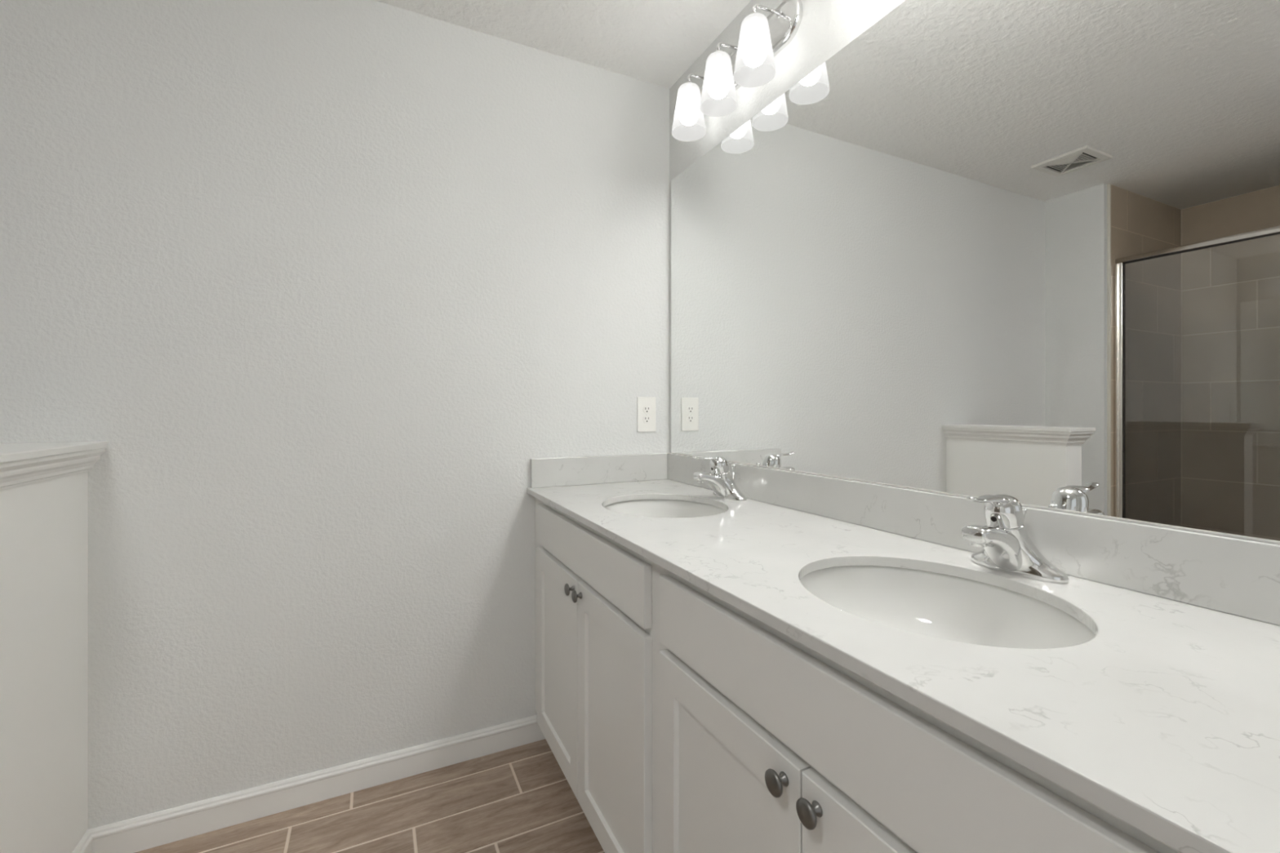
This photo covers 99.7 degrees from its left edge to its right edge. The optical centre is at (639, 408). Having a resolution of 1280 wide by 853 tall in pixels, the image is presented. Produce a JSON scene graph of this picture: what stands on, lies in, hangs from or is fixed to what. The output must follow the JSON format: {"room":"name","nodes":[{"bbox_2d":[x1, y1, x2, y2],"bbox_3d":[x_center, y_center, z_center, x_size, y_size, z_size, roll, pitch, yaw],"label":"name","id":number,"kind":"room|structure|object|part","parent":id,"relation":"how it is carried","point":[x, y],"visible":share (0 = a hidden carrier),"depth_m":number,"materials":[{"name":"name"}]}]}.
{"room":"bathroom","nodes":[
{"label":"bathroom","id":0,"kind":"room"},
{"bbox_2d":[0,471,93,852],"bbox_3d":[-1.350,0.634,1.114,0.144,1.066,0.558,0,0,-26],"label":"wall","id":1,"kind":"structure","parent":0,"point":[44,525],"depth_m":1.21,"materials":[{"name":"white paint"}]},
{"bbox_2d":[0,441,107,491],"bbox_3d":[-1.348,0.123,1.093,0.210,0.077,0.596,0,0,-26],"label":"trim","id":2,"kind":"structure","parent":1,"relation":"on","point":[21,464],"depth_m":1.18,"materials":[{"name":"white paint"}]},
{"bbox_2d":[0,0,669,829],"bbox_3d":[-1.574,-0.053,1.381,3.712,2.440,0.120,0,0,-26],"label":"wall","id":3,"kind":"structure","parent":0,"point":[322,283],"depth_m":1.60,"materials":[{"name":"white paint"}]},
{"bbox_2d":[88,715,545,852],"bbox_3d":[-0.855,1.124,1.660,1.255,0.086,0.014,0,0,-26],"label":"baseboard","id":4,"kind":"structure","parent":3,"relation":"attached to","point":[132,835],"depth_m":1.59,"materials":[{"name":"white paint"}]},
{"bbox_2d":[636,396,655,431],"bbox_3d":[0.025,0.022,2.097,0.080,0.135,0.008,0,0,-26],"label":"wall outlet","id":5,"kind":"object","parent":3,"relation":"attached to","point":[646,406],"visible":1,"depth_m":2.09,"materials":[{"name":"white plastic"}]},
{"bbox_2d":[643,416,650,422],"bbox_3d":[0.027,0.041,2.094,0.034,0.028,0.002,0,0,-26],"label":"receptacle","id":6,"kind":"object","parent":5,"relation":"attached to","point":[646,419],"depth_m":2.09,"materials":[{"name":"white plastic"}]},
{"bbox_2d":[643,406,650,413],"bbox_3d":[0.027,0.003,2.094,0.034,0.028,0.002,0,0,-26],"label":"receptacle","id":7,"kind":"object","parent":5,"relation":"attached to","point":[646,409],"depth_m":2.09,"materials":[{"name":"white plastic"}]},
{"bbox_2d":[134,738,604,852],"bbox_3d":[-0.754,1.217,-0.149,3.832,0.100,3.590,0,0,-26],"label":"floor","id":8,"kind":"structure","parent":0,"point":[519,799],"depth_m":1.54,"materials":[{"name":"brown tile"}]},
{"bbox_2d":[535,497,659,852],"bbox_3d":[0.057,0.731,1.600,0.583,0.872,0.928,0,0,-26],"label":"vanity cabinet","id":9,"kind":"object","parent":8,"relation":"on","point":[597,598],"visible":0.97,"depth_m":1.32,"materials":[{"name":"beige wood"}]},
{"bbox_3d":[-0.250,0.759,1.639,0.018,0.590,0.400,0,0,-26],"label":"door","id":10,"kind":"part","parent":9,"relation":"part of","materials":[{"name":"white paint"}]},
{"bbox_3d":[-0.193,0.493,1.476,0.024,0.033,0.033,0,0,-26],"label":"knob","id":11,"kind":"part","parent":9,"relation":"part of","materials":[{"name":"grey metal"}]},
{"bbox_3d":[-0.167,0.493,1.422,0.024,0.033,0.033,0,0,-26],"label":"knob","id":12,"kind":"part","parent":9,"relation":"part of","materials":[{"name":"grey metal"}]},
{"bbox_3d":[-0.161,0.384,1.459,0.018,0.128,0.803,0,0,-26],"label":"drawer","id":13,"kind":"part","parent":9,"relation":"part of","materials":[{"name":"white paint"}]},
{"bbox_3d":[-0.072,0.759,1.278,0.018,0.590,0.400,0,0,-26],"label":"door","id":14,"kind":"part","parent":9,"relation":"part of","materials":[{"name":"white paint"}]},
{"bbox_2d":[526,453,1279,852],"bbox_3d":[0.267,0.235,1.194,0.574,0.121,1.842,0,0,-26],"label":"countertop","id":15,"kind":"structure","parent":9,"relation":"on","point":[1166,721],"depth_m":0.69,"materials":[{"name":"white stone"}]},
{"bbox_2d":[604,499,725,518],"bbox_3d":[0.069,0.370,1.566,0.391,0.147,0.451,0,0,-26],"label":"undermount sink","id":16,"kind":"object","parent":15,"relation":"in","point":[668,508],"visible":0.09,"depth_m":1.75,"materials":[{"name":"white ceramic"}]},
{"bbox_2d":[692,455,746,502],"bbox_3d":[0.230,0.208,1.645,0.159,0.136,0.152,0,0,-26],"label":"faucet","id":17,"kind":"object","parent":15,"relation":"on","point":[723,486],"visible":1,"depth_m":1.63,"materials":[{"name":"silver metal"}]},
{"bbox_3d":[0.202,0.150,1.631,0.096,0.019,0.038,0,0,-26],"label":"lever","id":18,"kind":"part","parent":17,"relation":"part of","materials":[{"name":"silver metal"}]},
{"bbox_3d":[0.216,0.231,1.638,0.109,0.083,0.051,0,0,-26],"label":"spout","id":19,"kind":"part","parent":17,"relation":"part of","materials":[{"name":"silver metal"}]},
{"bbox_3d":[0.243,0.171,1.651,0.058,0.054,0.055,0,0,-26],"label":"handle","id":20,"kind":"part","parent":17,"relation":"part of","materials":[{"name":"silver metal"}]},
{"bbox_3d":[0.290,0.183,1.675,0.014,0.024,0.014,0,0,-26],"label":"knob","id":21,"kind":"part","parent":17,"relation":"part of","materials":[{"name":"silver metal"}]},
{"bbox_2d":[800,565,1095,648],"bbox_3d":[0.436,0.370,0.820,0.391,0.147,0.451,0,0,-26],"label":"undermount sink","id":22,"kind":"object","parent":15,"relation":"in","point":[923,602],"visible":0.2,"depth_m":0.96,"materials":[{"name":"white ceramic"}]},
{"bbox_2d":[961,493,1068,583],"bbox_3d":[0.597,0.208,0.899,0.159,0.136,0.152,0,0,-26],"label":"faucet","id":23,"kind":"object","parent":15,"relation":"on","point":[1006,542],"visible":1,"depth_m":0.88,"materials":[{"name":"silver metal"}]},
{"bbox_3d":[0.569,0.150,0.886,0.096,0.019,0.038,0,0,-26],"label":"lever","id":24,"kind":"part","parent":23,"relation":"part of","materials":[{"name":"silver metal"}]},
{"bbox_3d":[0.583,0.231,0.892,0.109,0.083,0.051,0,0,-26],"label":"spout","id":25,"kind":"part","parent":23,"relation":"part of","materials":[{"name":"silver metal"}]},
{"bbox_3d":[0.610,0.171,0.906,0.058,0.054,0.055,0,0,-26],"label":"handle","id":26,"kind":"part","parent":23,"relation":"part of","materials":[{"name":"silver metal"}]},
{"bbox_3d":[0.657,0.183,0.929,0.014,0.024,0.014,0,0,-26],"label":"knob","id":27,"kind":"part","parent":23,"relation":"part of","materials":[{"name":"silver metal"}]},
{"bbox_2d":[659,566,1180,852],"bbox_3d":[0.461,0.731,0.779,0.583,0.872,0.900,0,0,-26],"label":"vanity cabinet","id":28,"kind":"object","parent":8,"relation":"on","point":[768,744],"visible":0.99,"depth_m":0.68,"materials":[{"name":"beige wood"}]},
{"bbox_3d":[0.129,0.759,0.869,0.018,0.590,0.381,0,0,-26],"label":"door","id":29,"kind":"part","parent":28,"relation":"part of","materials":[{"name":"white paint"}]},
{"bbox_3d":[0.182,0.493,0.714,0.024,0.033,0.033,0,0,-26],"label":"knob","id":30,"kind":"part","parent":28,"relation":"part of","materials":[{"name":"grey metal"}]},
{"bbox_3d":[0.208,0.493,0.661,0.024,0.033,0.033,0,0,-26],"label":"knob","id":31,"kind":"part","parent":28,"relation":"part of","materials":[{"name":"grey metal"}]},
{"bbox_3d":[0.299,0.759,0.524,0.018,0.590,0.382,0,0,-26],"label":"door","id":32,"kind":"part","parent":28,"relation":"part of","materials":[{"name":"white paint"}]},
{"bbox_2d":[374,0,751,88],"bbox_3d":[-0.754,-1.333,-0.149,3.832,0.120,3.590,0,0,-26],"label":"ceiling","id":33,"kind":"structure","parent":0,"point":[654,42],"depth_m":1.79,"materials":[{"name":"white paint"}]},
{"bbox_2d":[669,0,905,453],"bbox_3d":[0.911,-0.053,0.671,0.120,2.440,3.590,0,0,-26],"label":"wall","id":34,"kind":"structure","parent":0,"point":[826,27],"depth_m":1.57,"materials":[{"name":"white paint"}]},
{"bbox_2d":[671,0,802,141],"bbox_3d":[0.263,-1.041,1.667,0.163,0.231,0.500,0,0,-26],"label":"vanity light","id":35,"kind":"object","parent":34,"relation":"attached to","point":[751,64],"visible":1,"depth_m":1.57,"materials":[{"name":"white glass"}]},
{"bbox_3d":[0.164,-1.003,1.813,0.115,0.154,0.115,0,0,-26],"label":"lamp shade","id":36,"kind":"part","parent":35,"relation":"part of","materials":[{"name":"white glass"}]},
{"bbox_3d":[0.203,-1.113,1.832,0.097,0.041,0.010,0,0,-26],"label":"arm","id":37,"kind":"part","parent":35,"relation":"part of","materials":[{"name":"silver metal"}]},
{"bbox_3d":[0.241,-1.003,1.656,0.115,0.154,0.115,0,0,-26],"label":"lamp shade","id":38,"kind":"part","parent":35,"relation":"part of","materials":[{"name":"white glass"}]},
{"bbox_3d":[0.241,-1.005,1.656,0.067,0.099,0.067,0,0,-26],"label":"bulb","id":39,"kind":"part","parent":35,"relation":"part of","materials":[{"name":"white glass"}]},
{"bbox_3d":[0.280,-1.113,1.676,0.097,0.041,0.010,0,0,-26],"label":"arm","id":40,"kind":"part","parent":35,"relation":"part of","materials":[{"name":"silver metal"}]},
{"bbox_3d":[0.318,-1.005,1.500,0.067,0.099,0.067,0,0,-26],"label":"bulb","id":41,"kind":"part","parent":35,"relation":"part of","materials":[{"name":"white glass"}]},
{"bbox_3d":[0.318,-1.003,1.500,0.115,0.154,0.115,0,0,-26],"label":"lamp shade","id":42,"kind":"part","parent":35,"relation":"part of","materials":[{"name":"white glass"}]},
{"bbox_3d":[0.357,-1.113,1.519,0.097,0.041,0.010,0,0,-26],"label":"arm","id":43,"kind":"part","parent":35,"relation":"part of","materials":[{"name":"silver metal"}]},
{"bbox_2d":[666,453,1279,625],"bbox_3d":[0.515,0.225,1.316,0.020,0.102,1.842,0,0,-26],"label":"backsplash","id":44,"kind":"structure","parent":34,"relation":"attached to","point":[1237,576],"depth_m":0.88,"materials":[{"name":"white stone"}]},
{"bbox_2d":[671,0,1279,543],"bbox_3d":[0.525,-0.363,1.308,0.008,1.073,1.818,0,0,-26],"label":"wall mirror","id":45,"kind":"object","parent":34,"relation":"attached to","point":[1028,251],"visible":1,"depth_m":0.99,"materials":[{"name":"silver mirror"}]}
]}

